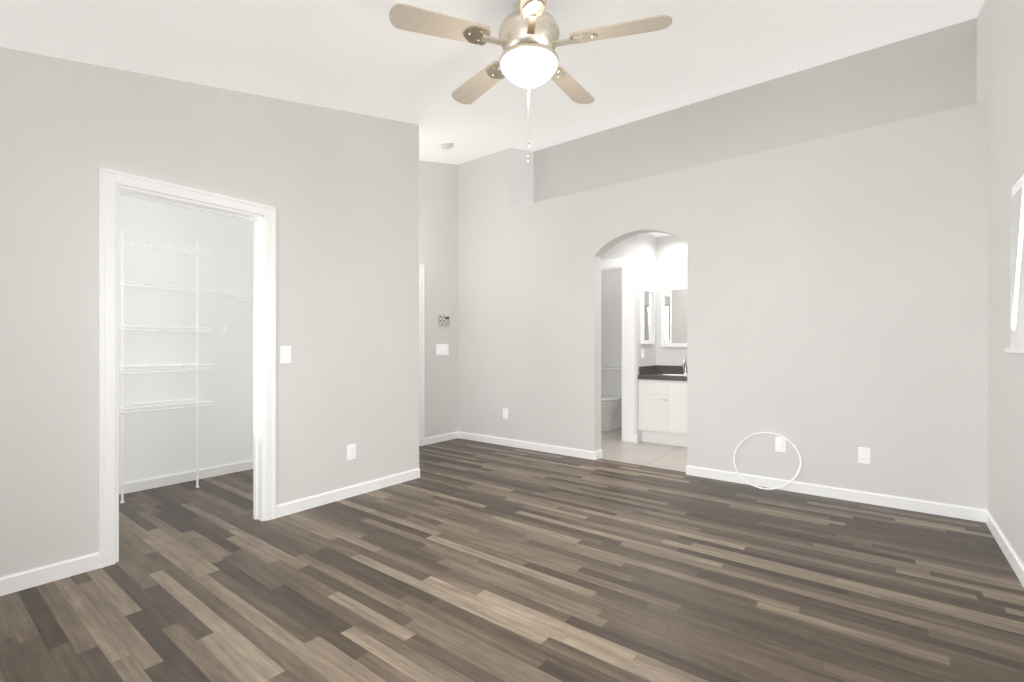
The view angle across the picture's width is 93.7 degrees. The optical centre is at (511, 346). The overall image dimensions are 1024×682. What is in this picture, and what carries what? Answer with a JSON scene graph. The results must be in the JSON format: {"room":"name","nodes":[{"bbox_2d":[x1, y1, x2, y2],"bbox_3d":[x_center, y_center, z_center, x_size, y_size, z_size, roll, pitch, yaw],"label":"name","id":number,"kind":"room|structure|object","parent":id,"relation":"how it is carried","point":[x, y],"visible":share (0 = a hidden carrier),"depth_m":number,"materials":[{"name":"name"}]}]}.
{"room":"empty bedroom","nodes":[
{"label":"empty bedroom","id":0,"kind":"room"},
{"bbox_2d":[119,195,252,483],"bbox_3d":[-3.183,-0.423,3.751,0.120,3.166,3.700,0,0,38],"label":"wall","id":1,"kind":"structure","parent":0,"point":[158,443],"depth_m":4.13,"materials":[{"name":"white paint"}]},
{"bbox_2d":[119,460,252,494],"bbox_3d":[-2.910,1.119,3.995,0.013,0.083,2.740,0,0,38],"label":"baseboard","id":2,"kind":"structure","parent":1,"relation":"attached to","point":[149,483],"depth_m":4.11,"materials":[{"name":"white wood"}]},
{"bbox_2d":[0,47,418,577],"bbox_3d":[-2.002,-0.423,2.842,0.120,3.166,3.700,0,0,38],"label":"wall","id":3,"kind":"structure","parent":0,"point":[341,191],"depth_m":2.91,"materials":[{"name":"beige paint"}]},
{"bbox_2d":[0,552,99,595],"bbox_3d":[-2.586,1.119,1.975,0.013,0.083,1.374,0,0,38],"label":"baseboard","id":4,"kind":"structure","parent":3,"relation":"attached to","point":[20,581],"depth_m":2.36,"materials":[{"name":"white wood"}]},
{"bbox_2d":[99,167,275,567],"bbox_3d":[-1.929,0.110,2.918,0.142,2.101,0.922,0,0,38],"label":"trim","id":5,"kind":"structure","parent":3,"relation":"attached to","point":[111,190],"depth_m":2.77,"materials":[{"name":"white wood"}]},
{"bbox_2d":[281,346,290,362],"bbox_3d":[-1.557,0.055,3.309,0.015,0.116,0.072,0,0,38],"label":"rocker light switch","id":6,"kind":"object","parent":3,"relation":"attached to","point":[285,354],"visible":1,"depth_m":3.31,"materials":[{"name":"white plastic"}]},
{"bbox_2d":[276,468,419,517],"bbox_3d":[-1.212,1.119,3.758,0.013,0.083,1.284,0,0,38],"label":"baseboard","id":7,"kind":"structure","parent":3,"relation":"attached to","point":[295,506],"depth_m":3.65,"materials":[{"name":"white wood"}]},
{"bbox_2d":[347,444,355,459],"bbox_3d":[-1.243,0.815,3.721,0.009,0.116,0.072,0,0,38],"label":"outlet","id":8,"kind":"object","parent":3,"relation":"attached to","point":[351,451],"visible":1,"depth_m":3.72,"materials":[{"name":"white plastic"}]},
{"bbox_2d":[419,160,457,437],"bbox_3d":[-0.888,-0.614,5.960,0.120,3.548,0.800,0,0,38],"label":"wall","id":9,"kind":"structure","parent":0,"point":[438,220],"depth_m":5.87,"materials":[{"name":"beige paint"}]},
{"bbox_2d":[425,431,457,444],"bbox_3d":[-0.861,1.119,5.886,0.013,0.083,0.584,0,0,38],"label":"baseboard","id":10,"kind":"structure","parent":9,"relation":"attached to","point":[441,438],"depth_m":5.87,"materials":[{"name":"white wood"}]},
{"bbox_2d":[436,344,448,354],"bbox_3d":[-0.852,0.035,5.894,0.017,0.132,0.200,0,0,38],"label":"light switch","id":11,"kind":"object","parent":9,"relation":"attached to","point":[442,349],"visible":1,"depth_m":5.89,"materials":[{"name":"white plastic"}]},
{"bbox_2d":[438,315,449,325],"bbox_3d":[-0.835,-0.322,5.909,0.028,0.124,0.176,0,0,38],"label":"keypad","id":12,"kind":"object","parent":9,"relation":"attached to","point":[443,320],"visible":1,"depth_m":5.88,"materials":[{"name":"beige plastic"}]},
{"bbox_2d":[0,0,984,164],"bbox_3d":[-0.390,-1.861,2.951,5.620,1.452,5.920,0,0,38],"label":"ceiling","id":13,"kind":"structure","parent":0,"point":[365,57],"depth_m":3.08,"materials":[{"name":"white paint"}]},
{"bbox_2d":[440,143,453,148],"bbox_3d":[-0.687,-2.122,5.074,0.142,0.063,0.141,0,0,38],"label":"smoke detector","id":14,"kind":"object","parent":13,"relation":"attached to","point":[446,145],"visible":1,"depth_m":5.03,"materials":[{"name":"white plastic"}]},
{"bbox_2d":[389,0,672,162],"bbox_3d":[0.110,-1.391,2.564,1.366,0.833,1.330,0,0,38],"label":"ceiling fan","id":15,"kind":"object","parent":13,"relation":"hanging from","point":[528,41],"visible":1,"depth_m":2.41,"materials":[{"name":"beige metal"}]},
{"bbox_2d":[0,438,1023,681],"bbox_3d":[-0.549,1.200,2.729,5.600,0.080,5.355,0,0,38],"label":"floor","id":16,"kind":"structure","parent":0,"point":[462,560],"depth_m":2.29,"materials":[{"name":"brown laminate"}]},
{"bbox_2d":[119,230,252,502],"bbox_3d":[-2.499,0.145,4.285,0.310,2.030,1.766,0,0,38],"label":"shelf unit","id":17,"kind":"object","parent":16,"relation":"on","point":[197,401],"visible":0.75,"depth_m":3.82,"materials":[{"name":"white metal"}]},
{"bbox_2d":[503,148,533,208],"bbox_3d":[0.081,-2.043,5.825,0.120,0.836,0.470,0,0,38],"label":"wall","id":18,"kind":"structure","parent":0,"point":[518,179],"depth_m":5.71,"materials":[{"name":"beige paint"}]},
{"bbox_2d":[601,270,621,367],"bbox_3d":[1.750,-0.140,7.103,1.005,2.600,0.120,0,0,38],"label":"wall","id":19,"kind":"structure","parent":0,"point":[611,319],"depth_m":7.22,"materials":[{"name":"paint"}]},
{"bbox_2d":[601,234,640,442],"bbox_3d":[1.226,-0.140,6.111,0.825,2.600,0.120,0,0,38],"label":"wall","id":20,"kind":"structure","parent":0,"point":[631,245],"depth_m":5.84,"materials":[{"name":"paint"}]},
{"bbox_2d":[601,256,633,441],"bbox_3d":[1.179,0.030,6.137,0.860,2.260,0.136,0,0,38],"label":"door frame","id":21,"kind":"structure","parent":20,"relation":"attached to","point":[625,265],"depth_m":5.87,"materials":[{"name":"white"}]},
{"bbox_2d":[599,428,686,471],"bbox_3d":[2.376,1.200,5.462,4.300,0.080,2.545,0,0,38],"label":"floor","id":22,"kind":"structure","parent":0,"point":[614,447],"depth_m":5.27,"materials":[{"name":"beige tile"}]},
{"bbox_2d":[601,368,621,430],"bbox_3d":[1.393,0.738,6.808,0.490,0.845,0.751,0,0,38],"label":"toilet","id":23,"kind":"object","parent":22,"relation":"on","point":[611,399],"visible":0.71,"depth_m":6.82,"materials":[{"name":"white ceramic"}]},
{"bbox_2d":[639,375,681,444],"bbox_3d":[1.856,0.775,5.939,0.373,0.770,0.613,0,0,38],"label":"base cabinet","id":24,"kind":"object","parent":22,"relation":"on","point":[662,404],"depth_m":5.70,"materials":[{"name":"white paint"}]},
{"bbox_2d":[670,375,686,446],"bbox_3d":[2.137,0.775,5.723,0.445,0.770,0.613,0,0,38],"label":"base cabinet","id":25,"kind":"object","parent":22,"relation":"on","point":[678,387],"depth_m":5.53,"materials":[{"name":"white paint"}]},
{"bbox_2d":[641,233,655,440],"bbox_3d":[1.940,-0.140,6.445,0.100,2.600,1.280,0,0,38],"label":"wall","id":26,"kind":"structure","parent":0,"point":[648,260],"depth_m":6.09,"materials":[{"name":"paint"}]},
{"bbox_2d":[641,287,654,343],"bbox_3d":[1.714,-0.385,6.045,0.030,0.700,0.400,0,0,38],"label":"mirror","id":27,"kind":"object","parent":26,"relation":"attached to","point":[647,315],"visible":0.98,"depth_m":6.03,"materials":[{"name":"white"}]},
{"bbox_2d":[649,232,669,236],"bbox_3d":[2.389,-1.532,5.500,4.275,0.185,2.470,0,0,38],"label":"ceiling","id":28,"kind":"structure","parent":0,"point":[655,234],"depth_m":6.15,"materials":[{"name":"white paint"}]},
{"bbox_2d":[656,235,686,365],"bbox_3d":[3.080,-0.140,5.466,2.900,2.600,0.120,0,0,38],"label":"wall","id":29,"kind":"structure","parent":0,"point":[671,260],"depth_m":6.20,"materials":[{"name":"paint"}]},
{"bbox_2d":[661,286,686,346],"bbox_3d":[2.285,-0.385,5.983,0.860,0.770,0.030,0,0,38],"label":"mirror","id":30,"kind":"object","parent":29,"relation":"attached to","point":[673,316],"visible":0.48,"depth_m":6.14,"materials":[{"name":"white"}]},
{"bbox_2d":[458,101,987,509],"bbox_3d":[1.273,-0.614,4.706,5.075,3.549,0.150,0,0,38],"label":"wall","id":31,"kind":"structure","parent":0,"point":[837,301],"depth_m":3.87,"materials":[{"name":"beige paint"}]},
{"bbox_2d":[503,408,507,418],"bbox_3d":[-0.078,0.785,5.646,0.072,0.116,0.009,0,0,38],"label":"electrical outlet","id":32,"kind":"object","parent":31,"relation":"attached to","point":[505,413],"visible":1,"depth_m":5.64,"materials":[{"name":"white plastic"}]},
{"bbox_2d":[458,431,594,459],"bbox_3d":[0.076,1.119,5.524,1.940,0.083,0.013,0,0,38],"label":"baseboard","id":33,"kind":"structure","parent":31,"relation":"attached to","point":[580,453],"depth_m":5.41,"materials":[{"name":"white wood"}]},
{"bbox_2d":[595,449,601,459],"bbox_3d":[0.900,1.119,4.993,0.013,0.083,0.150,0,0,38],"label":"baseboard","id":34,"kind":"object","parent":31,"relation":"attached to","point":[598,454],"visible":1,"depth_m":4.98,"materials":[{"name":"white wood"}]},
{"bbox_2d":[733,432,801,489],"bbox_3d":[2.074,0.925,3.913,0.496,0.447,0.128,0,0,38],"label":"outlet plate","id":35,"kind":"object","parent":31,"relation":"attached to","point":[780,444],"visible":0.98,"depth_m":3.89,"materials":[{"name":"white plastic"}]},
{"bbox_2d":[687,465,986,521],"bbox_3d":[2.364,1.119,3.763,1.955,0.083,0.013,0,0,38],"label":"baseboard","id":36,"kind":"structure","parent":31,"relation":"attached to","point":[950,510],"depth_m":3.62,"materials":[{"name":"white wood"}]},
{"bbox_2d":[858,447,869,463],"bbox_3d":[2.619,0.808,3.569,0.072,0.116,0.009,0,0,38],"label":"electrical outlet","id":37,"kind":"object","parent":31,"relation":"attached to","point":[863,455],"visible":1,"depth_m":3.57,"materials":[{"name":"white plastic"}]},
{"bbox_2d":[534,18,976,201],"bbox_3d":[1.887,-2.056,4.807,4.225,0.862,0.120,0,0,38],"label":"wall","id":38,"kind":"structure","parent":0,"point":[934,71],"depth_m":4.31,"materials":[{"name":"paint"}]},
{"bbox_2d":[977,0,1023,544],"bbox_3d":[2.644,-0.664,2.425,0.120,3.648,2.970,0,0,38],"label":"wall","id":39,"kind":"structure","parent":0,"point":[994,63],"depth_m":2.78,"materials":[{"name":"beige paint"}]},
{"bbox_2d":[1005,348,1023,352],"bbox_3d":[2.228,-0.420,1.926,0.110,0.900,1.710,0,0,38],"label":"window sill","id":40,"kind":"structure","parent":39,"relation":"in","point":[1014,350],"depth_m":2.44,"materials":[{"name":"white"}]},
{"bbox_2d":[1011,353,1023,564],"bbox_3d":[2.248,0.585,1.911,0.120,1.150,1.670,0,0,38],"label":"wall","id":41,"kind":"structure","parent":39,"relation":"attached to","point":[1017,452],"depth_m":2.48,"materials":[{"name":"beige paint"}]},
{"bbox_2d":[1012,173,1023,330],"bbox_3d":[2.246,-0.451,1.938,0.076,0.828,1.692,0,0,38],"label":"window","id":42,"kind":"structure","parent":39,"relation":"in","point":[1018,188],"depth_m":2.50,"materials":[{"name":"white plastic"}]},
{"bbox_3d":[0.862,-0.330,0.112,0.120,2.979,2.870,0,0,38],"label":"wall","id":43,"kind":"structure","parent":0,"visible":0},
{"bbox_2d":[985,510,1023,586],"bbox_3d":[1.573,1.119,1.143,0.013,0.083,5.130,0,0,38],"label":"baseboard","id":44,"kind":"structure","parent":43,"relation":"attached to","point":[1014,560],"depth_m":2.65,"materials":[{"name":"white wood"}]},
{"bbox_3d":[-1.373,-1.554,5.330,0.120,1.308,0.790,0,0,38],"label":"wall","id":45,"kind":"structure","parent":0,"visible":0},
{"bbox_2d":[419,264,424,445],"bbox_3d":[-1.365,0.097,5.323,0.142,2.126,0.922,0,0,38],"label":"door frame","id":46,"kind":"structure","parent":45,"relation":"attached to","point":[421,354],"depth_m":5.61,"materials":[{"name":"white"}]}
]}

